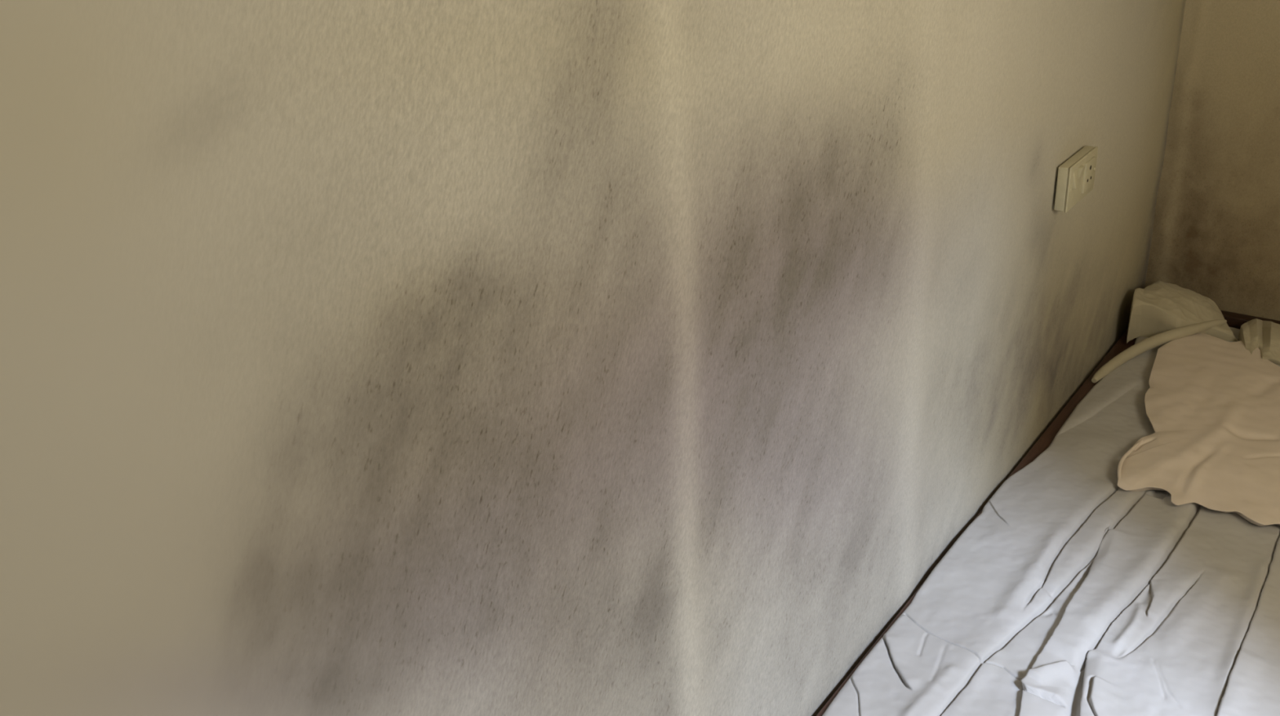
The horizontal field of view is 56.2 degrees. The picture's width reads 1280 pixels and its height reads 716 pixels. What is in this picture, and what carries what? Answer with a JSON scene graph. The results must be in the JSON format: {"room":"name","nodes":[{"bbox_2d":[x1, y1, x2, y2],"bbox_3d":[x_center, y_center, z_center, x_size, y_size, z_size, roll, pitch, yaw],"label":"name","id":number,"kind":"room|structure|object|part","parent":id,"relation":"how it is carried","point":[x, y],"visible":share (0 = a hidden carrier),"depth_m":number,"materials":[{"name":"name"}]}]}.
{"room":"bedroom","nodes":[
{"label":"bedroom","id":0,"kind":"room"},
{"bbox_2d":[0,0,1186,715],"bbox_3d":[-0.012,-0.085,1.161,0.008,2.700,4.420,15,31,33],"label":"wall","id":1,"kind":"structure","parent":0,"point":[357,357],"depth_m":1.06,"materials":[{"name":"paint"}]},
{"bbox_2d":[1053,145,1097,212],"bbox_3d":[0.843,-0.345,2.304,0.032,0.088,0.165,15,31,33],"label":"board","id":2,"kind":"object","parent":1,"relation":"attached to","point":[1076,175],"visible":1,"depth_m":2.27,"materials":[{"name":"beige plastic"}]},
{"bbox_2d":[1071,168,1079,188],"bbox_3d":[0.817,-0.337,2.252,0.008,0.034,0.020,2,23,38],"label":"rocker switch","id":3,"kind":"object","parent":2,"relation":"attached to","point":[1075,172],"depth_m":2.25,"materials":[{"name":"beige plastic"}]},
{"bbox_2d":[1077,164,1084,182],"bbox_3d":[0.832,-0.347,2.270,0.008,0.034,0.020,26,37,26],"label":"rocker switch","id":4,"kind":"object","parent":2,"relation":"attached to","point":[1080,167],"depth_m":2.26,"materials":[{"name":"beige plastic"}]},
{"bbox_2d":[1081,156,1095,193],"bbox_3d":[0.868,-0.355,2.320,0.007,0.060,0.056,15,31,33],"label":"outlet","id":5,"kind":"object","parent":2,"relation":"attached to","point":[1087,177],"depth_m":2.31,"materials":[{"name":"beige plastic"}]},
{"bbox_2d":[1144,0,1279,320],"bbox_3d":[1.949,-0.727,2.285,1.730,2.700,0.006,15,31,33],"label":"wall","id":6,"kind":"structure","parent":0,"point":[1215,236],"depth_m":2.87,"materials":[{"name":"paint"}]},
{"bbox_3d":[0.746,1.366,1.292,1.900,0.100,4.600,15,31,33],"label":"floor","id":7,"kind":"structure","parent":0,"visible":0},
{"bbox_2d":[816,310,1279,715],"bbox_3d":[1.105,0.555,2.224,0.918,0.524,2.012,15,31,33],"label":"bed","id":8,"kind":"object","parent":7,"relation":"on","point":[1235,320],"visible":0.02,"depth_m":2.61,"materials":[{"name":"brown wood"}]},
{"bbox_3d":[0.736,0.294,2.378,0.038,0.097,2.000,15,31,33],"label":"rail","id":9,"kind":"part","parent":8,"relation":"part of","materials":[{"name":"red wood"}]},
{"bbox_2d":[822,326,1279,715],"bbox_3d":[1.087,0.447,2.140,0.930,0.265,1.959,15,31,33],"label":"sheet","id":10,"kind":"object","parent":8,"relation":"on","point":[1072,591],"visible":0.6,"depth_m":1.99,"materials":[{"name":"white fabric"}]},
{"bbox_2d":[1091,319,1226,382],"bbox_3d":[1.208,-0.028,2.817,0.437,0.056,0.057,-16,28,-25],"label":"rolled blanket","id":11,"kind":"object","parent":10,"relation":"on","point":[1162,338],"visible":1,"depth_m":2.82,"materials":[{"name":"fabric"}]},
{"bbox_2d":[1126,280,1239,342],"bbox_3d":[1.313,-0.111,2.928,0.267,0.133,0.178,0,26,7],"label":"pillow","id":12,"kind":"object","parent":10,"relation":"on","point":[1160,307],"visible":0.86,"depth_m":2.88,"materials":[{"name":"fabric"}]},
{"bbox_2d":[1117,333,1279,525],"bbox_3d":[1.265,0.128,2.484,0.493,0.036,0.809,15,31,33],"label":"cloth","id":13,"kind":"object","parent":10,"relation":"on","point":[1212,404],"visible":1,"depth_m":2.42,"materials":[{"name":"fabric"}]},
{"bbox_2d":[1238,318,1279,364],"bbox_3d":[1.484,-0.041,2.812,0.145,0.060,0.244,11,29,28],"label":"pillowcase","id":14,"kind":"object","parent":10,"relation":"on","point":[1264,335],"visible":0.8,"depth_m":2.79,"materials":[{"name":"fabric"}]},
{"bbox_3d":[1.694,0.142,2.905,0.879,0.424,0.034,15,31,33],"label":"headboard","id":15,"kind":"part","parent":8,"relation":"part of","materials":[{"name":"brown wood"}]}
]}

